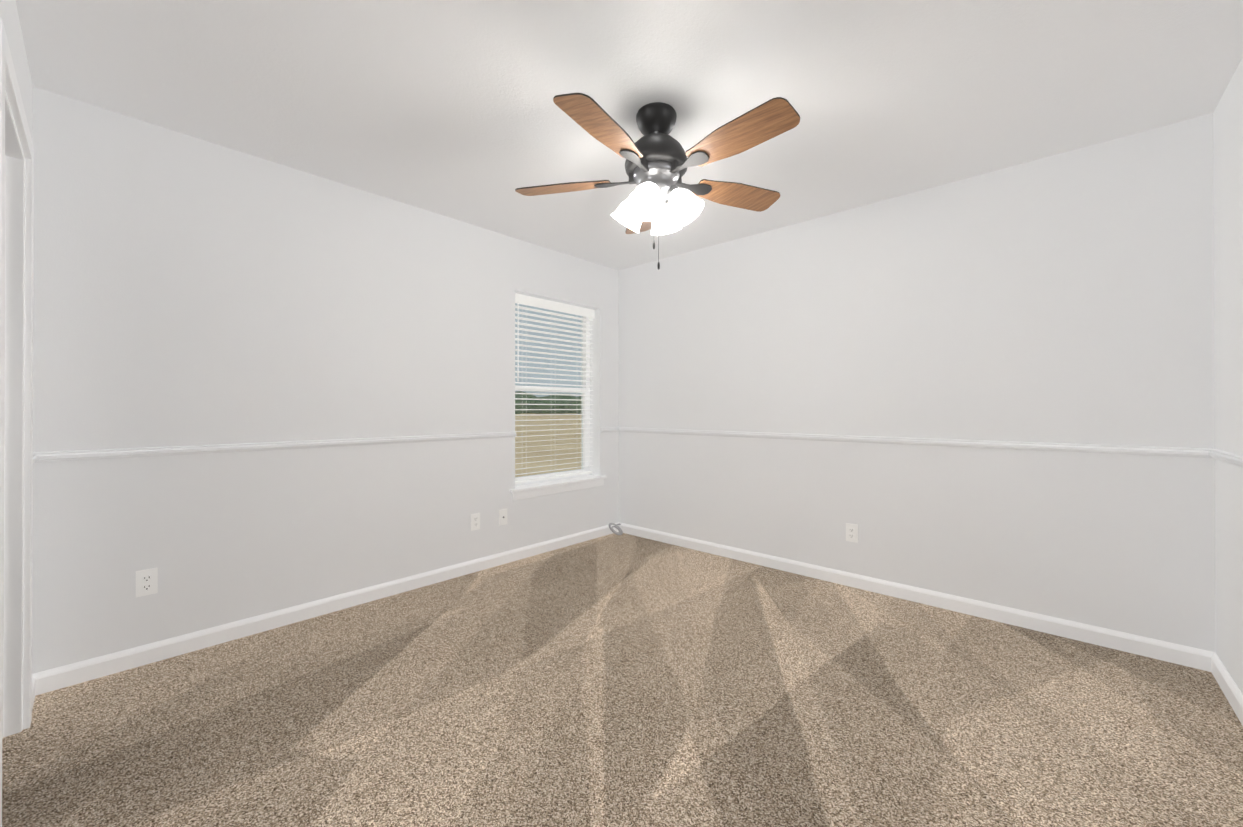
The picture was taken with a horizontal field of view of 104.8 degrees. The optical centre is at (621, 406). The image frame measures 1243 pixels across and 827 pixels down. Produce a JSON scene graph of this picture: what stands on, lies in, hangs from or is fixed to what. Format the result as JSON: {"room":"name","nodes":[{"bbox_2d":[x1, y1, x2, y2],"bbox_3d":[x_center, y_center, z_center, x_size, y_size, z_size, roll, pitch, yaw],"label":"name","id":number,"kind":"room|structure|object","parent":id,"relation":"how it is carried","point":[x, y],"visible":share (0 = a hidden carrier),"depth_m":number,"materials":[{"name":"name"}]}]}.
{"room":"empty bedroom","nodes":[
{"label":"empty bedroom","id":0,"kind":"room"},
{"bbox_2d":[0,0,32,141],"bbox_3d":[-1.096,-0.070,0.678,3.540,2.440,0.120,0,0,42],"label":"wall","id":1,"kind":"structure","parent":0,"point":[9,15],"depth_m":1.58,"materials":[{"name":"white paint"}]},
{"bbox_2d":[0,17,33,826],"bbox_3d":[-1.901,0.098,1.412,0.880,2.110,0.156,0,0,42],"label":"door frame","id":2,"kind":"structure","parent":1,"relation":"attached to","point":[16,304],"depth_m":1.69,"materials":[{"name":"white paint"}]},
{"bbox_2d":[32,87,618,673],"bbox_3d":[-1.268,-0.060,3.262,0.200,2.440,3.705,0,0,42],"label":"wall","id":3,"kind":"structure","parent":0,"point":[190,291],"depth_m":2.44,"materials":[{"name":"white paint"}]},
{"bbox_2d":[136,568,157,596],"bbox_3d":[-2.136,0.791,2.153,0.010,0.115,0.070,0,0,42],"label":"electrical outlet","id":4,"kind":"object","parent":3,"relation":"attached to","point":[146,581],"visible":1,"depth_m":2.15,"materials":[{"name":"white plastic"}]},
{"bbox_2d":[33,432,516,462],"bbox_3d":[-1.578,0.207,2.761,0.018,0.042,2.310,0,0,42],"label":"trim","id":5,"kind":"structure","parent":3,"relation":"attached to","point":[55,456],"depth_m":2.39,"materials":[{"name":"white paint"}]},
{"bbox_2d":[32,522,619,701],"bbox_3d":[-1.195,1.117,3.180,0.014,0.085,3.450,0,0,42],"label":"baseboard","id":6,"kind":"structure","parent":3,"relation":"attached to","point":[53,679],"depth_m":2.47,"materials":[{"name":"white paint"}]},
{"bbox_2d":[471,513,479,530],"bbox_3d":[-1.028,0.810,3.368,0.010,0.115,0.070,0,0,42],"label":"electrical outlet","id":7,"kind":"object","parent":3,"relation":"attached to","point":[475,521],"visible":1,"depth_m":3.37,"materials":[{"name":"white plastic"}]},
{"bbox_2d":[499,509,506,525],"bbox_3d":[-0.871,0.816,3.533,0.018,0.115,0.070,0,0,42],"label":"electrical outlet","id":8,"kind":"object","parent":3,"relation":"attached to","point":[502,516],"visible":1,"depth_m":3.53,"materials":[{"name":"white plastic"}]},
{"bbox_2d":[515,305,589,485],"bbox_3d":[-0.616,-0.120,4.065,0.072,1.525,0.910,0,0,42],"label":"window","id":9,"kind":"structure","parent":3,"relation":"in","point":[585,436],"depth_m":4.19,"materials":[{"name":"white plastic"}]},
{"bbox_2d":[515,293,594,483],"bbox_3d":[-0.572,-0.138,4.025,0.070,1.481,0.902,0,0,42],"label":"window blinds","id":10,"kind":"object","parent":9,"relation":"attached to","point":[550,305],"visible":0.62,"depth_m":4.01,"materials":[{"name":"white plastic"}]},
{"bbox_2d":[517,301,518,380],"bbox_3d":[-0.780,-0.123,3.765,0.046,1.424,0.124,0,0,6],"label":"blind cord","id":11,"kind":"object","parent":10,"relation":"hanging from","point":[518,347],"depth_m":3.71,"materials":[{"name":"white plastic"}]},
{"bbox_2d":[510,475,606,500],"bbox_3d":[-0.523,0.664,3.977,0.143,0.087,1.010,0,0,42],"label":"window sill","id":12,"kind":"structure","parent":3,"relation":"attached to","point":[520,492],"depth_m":3.90,"materials":[{"name":"white paint"}]},
{"bbox_2d":[2,533,1242,826],"bbox_3d":[0.083,1.185,2.024,3.860,0.060,3.705,0,0,42],"label":"floor","id":13,"kind":"structure","parent":0,"point":[614,679],"depth_m":1.76,"materials":[{"name":"carpet"}]},
{"bbox_2d":[609,523,622,534],"bbox_3d":[-0.042,1.100,4.307,0.125,0.120,0.104,0,0,42],"label":"coaxial cable","id":14,"kind":"object","parent":13,"relation":"on","point":[616,526],"visible":1,"depth_m":4.29,"materials":[{"name":"grey plastic"}]},
{"bbox_2d":[16,0,1242,269],"bbox_3d":[0.083,-1.325,2.033,3.860,0.080,3.705,0,0,42],"label":"ceiling","id":15,"kind":"structure","parent":0,"point":[448,108],"depth_m":1.91,"materials":[{"name":"paint"}]},
{"bbox_2d":[515,93,799,269],"bbox_3d":[0.164,-0.942,2.067,1.234,0.685,1.251,0,0,42],"label":"ceiling fan","id":16,"kind":"object","parent":15,"relation":"hanging from","point":[658,162],"visible":1,"depth_m":2.00,"materials":[{"name":"brown wood"}]},
{"bbox_2d":[619,113,1215,651],"bbox_3d":[1.321,-0.060,3.325,3.540,2.440,0.120,0,0,42],"label":"wall","id":17,"kind":"structure","parent":0,"point":[1067,297],"depth_m":2.67,"materials":[{"name":"white paint"}]},
{"bbox_2d":[846,523,857,542],"bbox_3d":[1.484,0.814,3.086,0.070,0.115,0.010,0,0,42],"label":"electrical outlet","id":18,"kind":"object","parent":17,"relation":"attached to","point":[851,532],"visible":1,"depth_m":3.08,"materials":[{"name":"white plastic"}]},
{"bbox_2d":[613,427,1204,457],"bbox_3d":[1.275,0.209,3.274,3.540,0.042,0.018,0,0,42],"label":"trim","id":19,"kind":"structure","parent":17,"relation":"attached to","point":[1037,446],"depth_m":2.69,"materials":[{"name":"white paint"}]},
{"bbox_2d":[620,523,1203,669],"bbox_3d":[1.276,1.117,3.271,3.540,0.085,0.014,0,0,42],"label":"baseboard","id":20,"kind":"structure","parent":17,"relation":"attached to","point":[1183,655],"depth_m":2.68,"materials":[{"name":"white paint"}]},
{"bbox_2d":[1213,57,1242,693],"bbox_3d":[1.464,-0.069,0.768,0.120,2.440,3.705,0,0,42],"label":"wall","id":21,"kind":"structure","parent":0,"point":[1228,241],"depth_m":1.91,"materials":[{"name":"white paint"}]},
{"bbox_2d":[1201,448,1242,467],"bbox_3d":[1.399,0.200,0.797,0.018,0.042,3.420,0,0,42],"label":"trim","id":22,"kind":"structure","parent":21,"relation":"attached to","point":[1216,454],"depth_m":1.91,"materials":[{"name":"white paint"}]},
{"bbox_2d":[1204,650,1242,725],"bbox_3d":[1.410,1.108,0.803,0.014,0.085,3.450,0,0,42],"label":"baseboard","id":23,"kind":"structure","parent":21,"relation":"attached to","point":[1212,663],"depth_m":1.92,"materials":[{"name":"white paint"}]},
{"label":"outside","id":24,"kind":"structure","parent":0,"visible":0},
{"bbox_2d":[515,413,581,476],"bbox_3d":[-75.897,2.029,114.341,259.780,0.050,460.000,0,0,42],"label":"ground","id":25,"kind":"structure","parent":24,"point":[565,437],"depth_m":21.83,"materials":[{"name":"beige plant"}]},
{"bbox_2d":[515,391,581,413],"bbox_3d":[-32.039,-1.520,102.278,170.020,9.486,246.986,0,0,42],"label":"trees","id":26,"kind":"object","parent":25,"relation":"on","point":[546,402],"depth_m":143.96,"materials":[{"name":"green plant"}]}
]}

